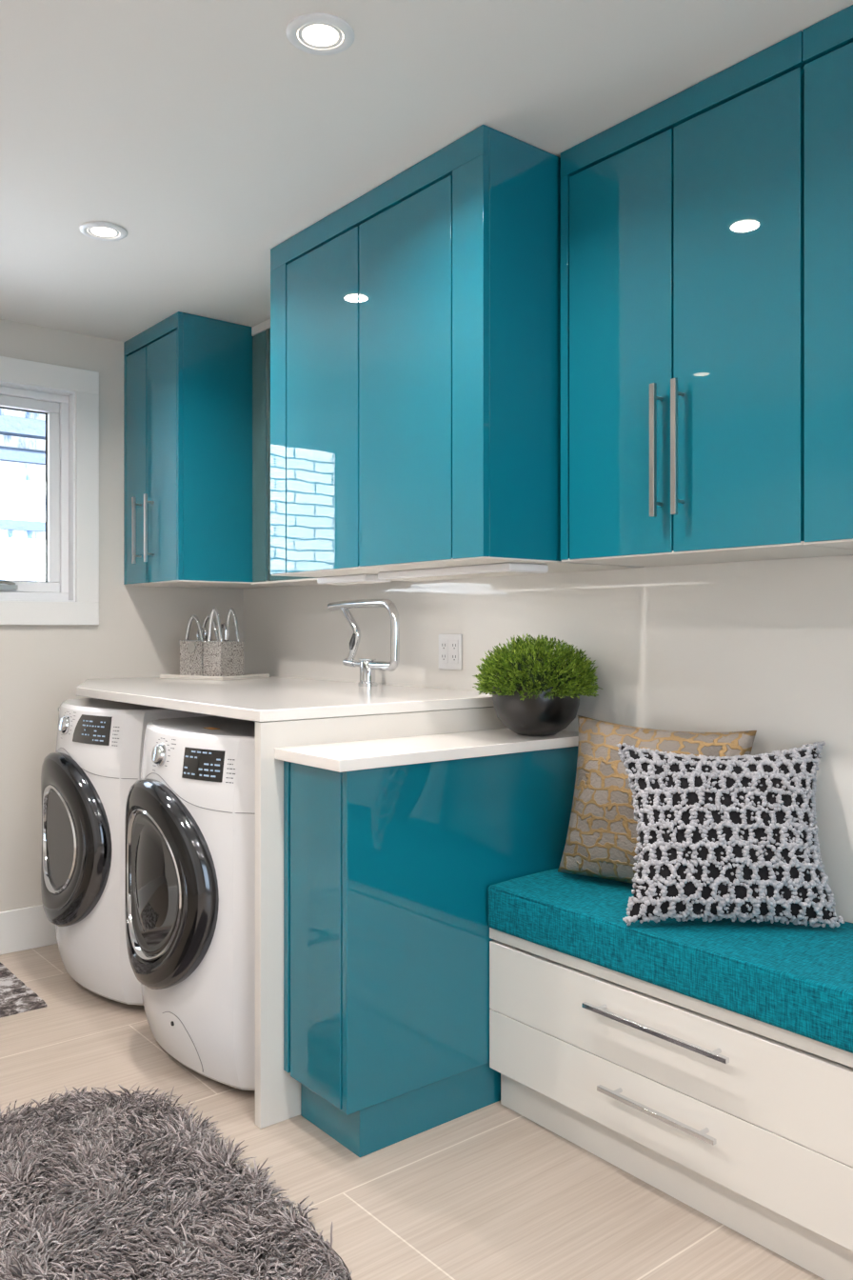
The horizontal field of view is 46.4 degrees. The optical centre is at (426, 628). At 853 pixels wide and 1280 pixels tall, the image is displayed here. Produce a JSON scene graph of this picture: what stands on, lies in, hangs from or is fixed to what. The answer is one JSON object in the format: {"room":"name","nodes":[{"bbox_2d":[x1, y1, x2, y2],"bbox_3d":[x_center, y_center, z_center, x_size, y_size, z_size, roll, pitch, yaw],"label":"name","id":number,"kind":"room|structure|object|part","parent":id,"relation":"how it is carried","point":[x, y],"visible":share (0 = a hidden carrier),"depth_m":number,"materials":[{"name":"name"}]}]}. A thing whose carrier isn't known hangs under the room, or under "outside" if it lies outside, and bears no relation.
{"room":"laundry","nodes":[
{"label":"laundry","id":0,"kind":"room"},
{"bbox_2d":[0,319,243,911],"bbox_3d":[-2.202,0.030,3.459,3.420,2.440,0.150,0,0,-39],"label":"wall","id":1,"kind":"structure","parent":0,"point":[139,630],"depth_m":4.00,"materials":[{"name":"white paint"}]},
{"bbox_2d":[0,904,57,955],"bbox_3d":[-2.411,1.169,3.185,2.750,0.163,0.014,0,0,-39],"label":"baseboard","id":2,"kind":"structure","parent":1,"relation":"attached to","point":[29,928],"depth_m":3.86,"materials":[{"name":"white paint"}]},
{"bbox_2d":[0,356,99,624],"bbox_3d":[-1.873,-0.528,3.712,1.256,1.029,0.170,0,0,-39],"label":"window","id":3,"kind":"structure","parent":1,"relation":"in","point":[69,397],"depth_m":4.00,"materials":[{"name":"white paint"}]},
{"bbox_3d":[-1.886,-0.528,3.729,0.996,0.769,0.048,0,0,-39],"label":"sash","id":4,"kind":"part","parent":3,"relation":"part of","materials":[{"name":"white plastic"}]},
{"bbox_3d":[-1.884,-0.528,3.726,1.056,0.829,0.075,0,0,-39],"label":"frame","id":5,"kind":"part","parent":3,"relation":"part of","materials":[{"name":"white plastic"}]},
{"bbox_2d":[0,943,825,1279],"bbox_3d":[-0.365,1.300,1.184,3.720,0.100,6.000,0,0,-39],"label":"floor","id":6,"kind":"structure","parent":0,"point":[489,1192],"depth_m":2.24,"materials":[{"name":"beige tile"}]},
{"bbox_2d":[0,962,47,1018],"bbox_3d":[-1.722,1.245,3.279,0.744,0.009,0.598,0,0,-39],"label":"floor mat","id":7,"kind":"object","parent":6,"relation":"on","point":[15,997],"visible":1,"depth_m":3.35,"materials":[{"name":"grey fabric"}]},
{"bbox_2d":[40,698,213,1005],"bbox_3d":[-0.974,0.757,3.615,0.774,0.985,0.698,0,0,-39],"label":"washing machine","id":8,"kind":"object","parent":6,"relation":"on","point":[86,784],"visible":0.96,"depth_m":3.26,"materials":[{"name":"white metal"}]},
{"bbox_3d":[-1.266,0.720,3.411,0.052,0.368,0.368,0,0,-37],"label":"trim","id":9,"kind":"part","parent":8,"relation":"part of","materials":[{"name":"silver metal"}]},
{"bbox_3d":[-1.258,0.720,3.417,0.046,0.342,0.342,0,0,-37],"label":"door glass","id":10,"kind":"part","parent":8,"relation":"part of","materials":[{"name":"black"}]},
{"bbox_3d":[-1.175,0.777,3.278,0.177,0.345,0.019,0,0,37],"label":"door handle","id":11,"kind":"part","parent":8,"relation":"part of","materials":[{"name":"silver metal"}]},
{"bbox_3d":[-1.240,0.720,3.434,0.120,0.590,0.591,0,0,-36],"label":"door","id":12,"kind":"part","parent":8,"relation":"part of","materials":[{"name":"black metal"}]},
{"bbox_2d":[0,1079,365,1279],"bbox_3d":[-0.775,1.246,1.983,0.925,0.008,1.200,0,0,-39],"label":"shag rug","id":13,"kind":"object","parent":6,"relation":"on","point":[99,1184],"visible":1,"depth_m":2.12,"materials":[{"name":"grey carpet"}]},
{"bbox_2d":[124,715,255,1090],"bbox_3d":[-0.490,0.768,3.016,0.774,0.964,0.698,0,0,-39],"label":"washing machine","id":14,"kind":"object","parent":6,"relation":"on","point":[190,819],"visible":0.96,"depth_m":2.66,"materials":[{"name":"white metal"}]},
{"bbox_3d":[-0.785,0.720,2.823,0.060,0.422,0.423,0,0,-36],"label":"trim","id":15,"kind":"part","parent":14,"relation":"part of","materials":[{"name":"silver metal"}]},
{"bbox_3d":[-0.789,0.720,2.820,0.041,0.395,0.396,0,0,-36],"label":"door glass","id":16,"kind":"part","parent":14,"relation":"part of","materials":[{"name":"black"}]},
{"bbox_3d":[-0.701,0.776,2.686,0.175,0.342,0.019,0,0,38],"label":"door handle","id":17,"kind":"part","parent":14,"relation":"part of","materials":[{"name":"silver metal"}]},
{"bbox_3d":[-0.763,0.720,2.844,0.120,0.584,0.586,0,0,-35],"label":"door","id":18,"kind":"part","parent":14,"relation":"part of","materials":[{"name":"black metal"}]},
{"bbox_2d":[255,706,506,1128],"bbox_3d":[-0.065,0.743,2.791,0.932,1.015,0.040,0,0,-39],"label":"end panel","id":19,"kind":"object","parent":6,"relation":"on","point":[277,1094],"visible":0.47,"depth_m":2.51,"materials":[{"name":"white laminate"}]},
{"bbox_2d":[76,676,494,721],"bbox_3d":[-0.624,0.219,3.474,0.944,0.030,1.809,0,0,-39],"label":"countertop","id":20,"kind":"structure","parent":19,"relation":"on","point":[271,698],"depth_m":3.02,"materials":[{"name":"white stone"}]},
{"bbox_2d":[160,673,269,679],"bbox_3d":[-0.876,0.196,4.113,0.345,0.016,0.280,0,0,31],"label":"tray","id":21,"kind":"object","parent":20,"relation":"on","point":[171,675],"visible":0.76,"depth_m":4.01,"materials":[{"name":"white"}]},
{"bbox_2d":[179,614,224,675],"bbox_3d":[-0.923,0.070,4.088,0.131,0.255,0.137,0,0,31],"label":"bag","id":22,"kind":"object","parent":21,"relation":"on","point":[190,651],"visible":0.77,"depth_m":4.04,"materials":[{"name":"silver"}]},
{"bbox_3d":[-0.946,0.011,4.050,0.104,0.137,0.015,0,0,31],"label":"bag handle","id":23,"kind":"part","parent":22,"relation":"part of","materials":[{"name":"silver metal"}]},
{"bbox_3d":[-0.899,0.011,4.127,0.104,0.137,0.015,0,0,31],"label":"bag handle","id":24,"kind":"part","parent":22,"relation":"part of","materials":[{"name":"silver metal"}]},
{"bbox_2d":[201,607,244,676],"bbox_3d":[-0.823,0.056,4.034,0.101,0.283,0.147,0,0,31],"label":"bag","id":25,"kind":"object","parent":21,"relation":"on","point":[221,657],"visible":0.96,"depth_m":3.99,"materials":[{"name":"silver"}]},
{"bbox_3d":[-0.849,-0.002,3.992,0.082,0.167,0.015,0,0,31],"label":"bag handle","id":26,"kind":"part","parent":25,"relation":"part of","materials":[{"name":"silver metal"}]},
{"bbox_3d":[-0.797,-0.002,4.077,0.082,0.167,0.015,0,0,31],"label":"bag handle","id":27,"kind":"part","parent":25,"relation":"part of","materials":[{"name":"silver metal"}]},
{"bbox_2d":[327,599,399,686],"bbox_3d":[-0.227,0.050,3.544,0.068,0.309,0.413,0,0,-39],"label":"faucet","id":28,"kind":"object","parent":20,"relation":"on","point":[368,668],"visible":1,"depth_m":3.50,"materials":[{"name":"silver metal"}]},
{"bbox_3d":[-0.258,0.026,3.583,0.028,0.227,0.159,0,0,-39],"label":"arm","id":29,"kind":"part","parent":28,"relation":"part of","materials":[{"name":"silver metal"}]},
{"bbox_3d":[-0.210,0.110,3.523,0.024,0.006,0.075,0,0,-39],"label":"lever","id":30,"kind":"part","parent":28,"relation":"part of","materials":[{"name":"silver metal"}]},
{"bbox_2d":[283,746,578,1157],"bbox_3d":[0.061,0.790,2.687,0.866,0.919,0.276,0,0,-39],"label":"base cabinet","id":31,"kind":"object","parent":6,"relation":"on","point":[389,871],"visible":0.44,"depth_m":2.45,"materials":[{"name":"teal laminate"}]},
{"bbox_3d":[-0.265,0.731,2.423,0.021,0.794,0.227,0,0,-39],"label":"door","id":32,"kind":"part","parent":31,"relation":"part of","materials":[{"name":"teal paint"}]},
{"bbox_2d":[274,727,579,772],"bbox_3d":[0.056,0.315,2.671,0.894,0.028,0.296,0,0,-39],"label":"countertop","id":33,"kind":"structure","parent":31,"relation":"on","point":[365,754],"depth_m":2.52,"materials":[{"name":"white stone"}]},
{"bbox_2d":[472,633,603,736],"bbox_3d":[0.311,0.155,2.829,0.363,0.290,0.387,0,0,-39],"label":"potted shrub","id":34,"kind":"object","parent":33,"relation":"on","point":[534,690],"visible":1,"depth_m":2.73,"materials":[{"name":"green plant"}]},
{"bbox_2d":[489,927,852,1279],"bbox_3d":[1.021,1.013,1.827,0.452,0.474,2.261,0,0,-39],"label":"storage bench","id":35,"kind":"object","parent":6,"relation":"on","point":[746,1122],"visible":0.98,"depth_m":2.11,"materials":[{"name":"white paint"}]},
{"bbox_3d":[0.493,0.867,2.151,0.037,0.011,0.385,0,0,-39],"label":"drawer handle","id":36,"kind":"part","parent":35,"relation":"part of","materials":[{"name":"silver metal"}]},
{"bbox_3d":[0.498,1.042,2.145,0.037,0.011,0.310,0,0,-39],"label":"drawer handle","id":37,"kind":"part","parent":35,"relation":"part of","materials":[{"name":"silver metal"}]},
{"bbox_2d":[487,868,852,1053],"bbox_3d":[1.025,0.716,1.834,0.429,0.120,2.246,0,0,-39],"label":"seat cushion","id":38,"kind":"object","parent":35,"relation":"on","point":[798,979],"visible":0.75,"depth_m":2.13,"materials":[{"name":"teal fabric"}]},
{"bbox_2d":[558,715,757,883],"bbox_3d":[0.571,0.445,2.516,0.489,0.422,0.156,0,0,40],"label":"throw pillow","id":39,"kind":"object","parent":38,"relation":"on","point":[601,842],"visible":0.44,"depth_m":2.54,"materials":[{"name":"fabric"}]},
{"bbox_2d":[617,740,844,928],"bbox_3d":[0.679,0.462,2.248,0.474,0.406,0.197,0,0,5],"label":"throw pillow","id":40,"kind":"object","parent":38,"relation":"on","point":[732,837],"visible":1,"depth_m":2.19,"materials":[{"name":"black fabric"}]},
{"bbox_3d":[0.520,1.066,2.162,0.022,0.152,1.108,0,0,-39],"label":"drawer","id":41,"kind":"part","parent":35,"relation":"part of","materials":[{"name":"white paint"}]},
{"bbox_3d":[0.520,0.900,2.162,0.022,0.175,1.108,0,0,-39],"label":"drawer","id":42,"kind":"part","parent":35,"relation":"part of","materials":[{"name":"white laminate"}]},
{"bbox_2d":[0,0,852,341],"bbox_3d":[-0.365,-1.250,1.184,3.720,0.120,6.000,0,0,-39],"label":"ceiling","id":43,"kind":"structure","parent":0,"point":[197,130],"depth_m":2.27,"materials":[{"name":"white paint"}]},
{"bbox_2d":[80,220,127,240],"bbox_3d":[-0.966,-1.186,2.972,0.136,0.008,0.136,0,0,-39],"label":"recessed light","id":44,"kind":"object","parent":43,"relation":"in","point":[95,230],"visible":1,"depth_m":2.97,"materials":[{"name":"white plastic"}]},
{"bbox_2d":[286,12,354,55],"bbox_3d":[-0.212,-1.186,1.988,0.136,0.008,0.136,0,0,-39],"label":"recessed light","id":45,"kind":"object","parent":43,"relation":"in","point":[319,33],"visible":1,"depth_m":1.98,"materials":[{"name":"white plastic"}]},
{"bbox_2d":[492,684,580,736],"bbox_3d":[0.312,0.230,2.829,0.250,0.142,0.250,0,0,-39],"label":"bowl","id":46,"kind":"object","parent":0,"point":[530,710],"depth_m":2.73,"materials":[{"name":"black ceramic"}]},
{"bbox_2d":[243,555,852,922],"bbox_3d":[1.024,0.030,2.305,0.150,2.440,6.000,0,0,-39],"label":"wall","id":47,"kind":"structure","parent":0,"point":[766,647],"depth_m":2.68,"materials":[{"name":"white paint"}]},
{"bbox_2d":[123,311,287,588],"bbox_3d":[-0.892,-0.683,4.086,0.590,1.010,0.519,0,0,-39],"label":"upper cabinet","id":48,"kind":"object","parent":47,"relation":"attached to","point":[189,379],"visible":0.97,"depth_m":3.85,"materials":[{"name":"teal wood"}]},
{"bbox_3d":[-1.170,-0.652,4.034,0.019,0.940,0.197,0,0,-39],"label":"door","id":49,"kind":"part","parent":48,"relation":"part of","materials":[{"name":"teal paint"}]},
{"bbox_3d":[-1.159,-0.393,3.977,0.038,0.265,0.014,0,0,-39],"label":"door handle","id":50,"kind":"part","parent":48,"relation":"part of","materials":[{"name":"silver metal"}]},
{"bbox_3d":[-1.085,-0.393,3.886,0.038,0.265,0.014,0,0,-39],"label":"door handle","id":51,"kind":"part","parent":48,"relation":"part of","materials":[{"name":"silver metal"}]},
{"bbox_3d":[-1.085,-0.685,3.930,0.020,1.006,0.519,0,0,-39],"label":"frame","id":52,"kind":"part","parent":48,"relation":"part of","materials":[{"name":"teal paint"}]},
{"bbox_3d":[-1.018,-0.652,3.846,0.019,0.940,0.274,0,0,-39],"label":"door","id":53,"kind":"part","parent":48,"relation":"part of","materials":[{"name":"teal paint"}]},
{"bbox_3d":[-0.876,-0.181,4.099,0.550,0.007,0.517,0,0,-39],"label":"panel","id":54,"kind":"part","parent":48,"relation":"part of","materials":[{"name":"white plastic"}]},
{"bbox_3d":[-0.712,-0.685,3.909,0.532,1.006,0.018,0,0,-39],"label":"panel","id":55,"kind":"part","parent":48,"relation":"part of","materials":[{"name":"teal paint"}]},
{"bbox_2d":[251,319,323,585],"bbox_3d":[-0.361,-0.680,3.700,0.248,1.012,0.745,0,0,-39],"label":"upper cabinet","id":56,"kind":"object","parent":47,"relation":"attached to","point":[261,332],"visible":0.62,"depth_m":3.86,"materials":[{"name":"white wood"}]},
{"bbox_3d":[-0.648,-0.666,3.873,0.008,0.968,0.112,0,0,-39],"label":"glass door","id":57,"kind":"part","parent":56,"relation":"part of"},
{"bbox_3d":[-0.449,-1.169,3.629,0.018,0.034,0.745,0,0,-39],"label":"rail","id":58,"kind":"part","parent":56,"relation":"part of","materials":[{"name":"white paint"}]},
{"bbox_3d":[-0.368,-0.177,3.695,0.226,0.007,0.745,0,0,-39],"label":"panel","id":59,"kind":"part","parent":56,"relation":"part of","materials":[{"name":"white plastic"}]},
{"bbox_3d":[-0.409,-0.666,3.577,0.008,0.968,0.611,0,0,-39],"label":"glass door","id":60,"kind":"part","parent":56,"relation":"part of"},
{"bbox_2d":[439,634,462,670],"bbox_3d":[0.079,0.078,3.348,0.010,0.120,0.120,0,0,-39],"label":"wall outlet","id":61,"kind":"object","parent":47,"relation":"attached to","point":[450,646],"visible":1,"depth_m":3.34,"materials":[{"name":"white plastic"}]},
{"bbox_2d":[440,640,448,663],"bbox_3d":[0.060,0.078,3.367,0.004,0.080,0.038,0,0,-39],"label":"socket","id":62,"kind":"object","parent":61,"relation":"attached to","point":[444,643],"depth_m":3.36,"materials":[{"name":"grey plastic"}]},
{"bbox_2d":[450,640,459,663],"bbox_3d":[0.094,0.078,3.325,0.004,0.080,0.038,0,0,-39],"label":"socket","id":63,"kind":"object","parent":61,"relation":"attached to","point":[454,644],"depth_m":3.32,"materials":[{"name":"grey plastic"}]},
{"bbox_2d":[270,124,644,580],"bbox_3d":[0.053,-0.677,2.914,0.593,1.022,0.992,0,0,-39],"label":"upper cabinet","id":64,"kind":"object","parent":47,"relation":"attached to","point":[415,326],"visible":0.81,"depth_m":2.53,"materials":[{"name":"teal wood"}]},
{"bbox_3d":[-0.301,-0.640,2.895,0.019,0.941,0.379,0,0,-39],"label":"door","id":65,"kind":"part","parent":64,"relation":"part of","materials":[{"name":"teal paint"}]},
{"bbox_2d":[317,573,390,584],"bbox_3d":[-0.231,-0.154,3.136,0.100,0.024,0.270,0,0,-39],"label":"light","id":66,"kind":"object","parent":64,"relation":"attached to","point":[353,579],"visible":0.87,"depth_m":3.07,"materials":[{"name":"white plastic"}]},
{"bbox_2d":[323,580,383,584],"bbox_3d":[-0.231,-0.143,3.136,0.070,0.002,0.230,0,0,-39],"label":"diffuser","id":67,"kind":"object","parent":66,"relation":"attached to","point":[325,582],"depth_m":3.12,"materials":[{"name":"white plastic"}]},
{"bbox_3d":[-0.170,-0.679,2.734,0.020,1.018,0.992,0,0,-39],"label":"frame","id":68,"kind":"part","parent":64,"relation":"part of","materials":[{"name":"teal paint"}]},
{"bbox_3d":[-0.056,-0.640,2.591,0.019,0.941,0.390,0,0,-39],"label":"door","id":69,"kind":"part","parent":64,"relation":"part of","materials":[{"name":"teal paint"}]},
{"bbox_3d":[0.054,-0.170,2.915,0.590,0.007,0.990,0,0,-39],"label":"panel","id":70,"kind":"part","parent":64,"relation":"part of","materials":[{"name":"white plastic"}]},
{"bbox_2d":[378,561,548,580],"bbox_3d":[0.086,-0.154,2.743,0.140,0.024,0.560,0,0,-39],"label":"light","id":71,"kind":"object","parent":64,"relation":"attached to","point":[499,569],"visible":1,"depth_m":2.64,"materials":[{"name":"white plastic"}]},
{"bbox_2d":[385,571,539,580],"bbox_3d":[0.086,-0.143,2.743,0.110,0.002,0.520,0,0,-39],"label":"diffuser","id":72,"kind":"object","parent":71,"relation":"attached to","point":[396,575],"depth_m":2.72,"materials":[{"name":"white plastic"}]},
{"bbox_3d":[0.366,-0.679,2.541,0.572,1.018,0.018,0,0,-39],"label":"panel","id":73,"kind":"part","parent":64,"relation":"part of","materials":[{"name":"teal paint"}]},
{"bbox_2d":[560,30,852,566],"bbox_3d":[0.661,-0.677,2.326,0.385,1.021,0.654,0,0,-39],"label":"upper cabinet","id":74,"kind":"object","parent":47,"relation":"attached to","point":[683,218],"visible":0.94,"depth_m":2.19,"materials":[{"name":"teal wood"}]},
{"bbox_3d":[0.457,-0.644,2.346,0.019,0.946,0.308,0,0,-39],"label":"door","id":75,"kind":"part","parent":74,"relation":"part of","materials":[{"name":"teal paint"}]},
{"bbox_3d":[0.516,-0.399,2.229,0.038,0.297,0.014,0,0,-39],"label":"door handle","id":76,"kind":"part","parent":74,"relation":"part of","materials":[{"name":"silver metal"}]},
{"bbox_3d":[0.553,-0.399,2.184,0.038,0.297,0.014,0,0,-39],"label":"door handle","id":77,"kind":"part","parent":74,"relation":"part of","materials":[{"name":"silver metal"}]},
{"bbox_3d":[0.676,-0.171,2.339,0.345,0.007,0.652,0,0,-39],"label":"panel","id":78,"kind":"part","parent":74,"relation":"part of","materials":[{"name":"white plastic"}]},
{"bbox_3d":[0.654,-0.644,2.102,0.019,0.946,0.307,0,0,-39],"label":"door","id":79,"kind":"part","parent":74,"relation":"part of","materials":[{"name":"teal paint"}]},
{"bbox_2d":[802,4,852,549],"bbox_3d":[1.073,-0.677,1.815,0.385,1.021,0.656,0,0,-39],"label":"upper cabinet","id":80,"kind":"object","parent":47,"relation":"attached to","point":[828,44],"visible":1,"depth_m":1.93,"materials":[{"name":"teal"}]},
{"bbox_3d":[0.960,-1.157,1.724,0.020,0.063,0.656,0,0,-39],"label":"frame","id":81,"kind":"part","parent":80,"relation":"part of","materials":[{"name":"teal paint"}]},
{"bbox_3d":[1.089,-0.171,1.828,0.345,0.007,0.654,0,0,-39],"label":"panel","id":82,"kind":"part","parent":80,"relation":"part of","materials":[{"name":"white plastic"}]},
{"label":"outside","id":83,"kind":"structure","parent":0,"visible":0},
{"bbox_2d":[0,408,45,580],"bbox_3d":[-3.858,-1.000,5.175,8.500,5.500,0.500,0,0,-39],"label":"window pane","id":84,"kind":"structure","parent":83,"point":[22,433],"depth_m":6.16,"materials":[{"name":"glass"}]}
]}

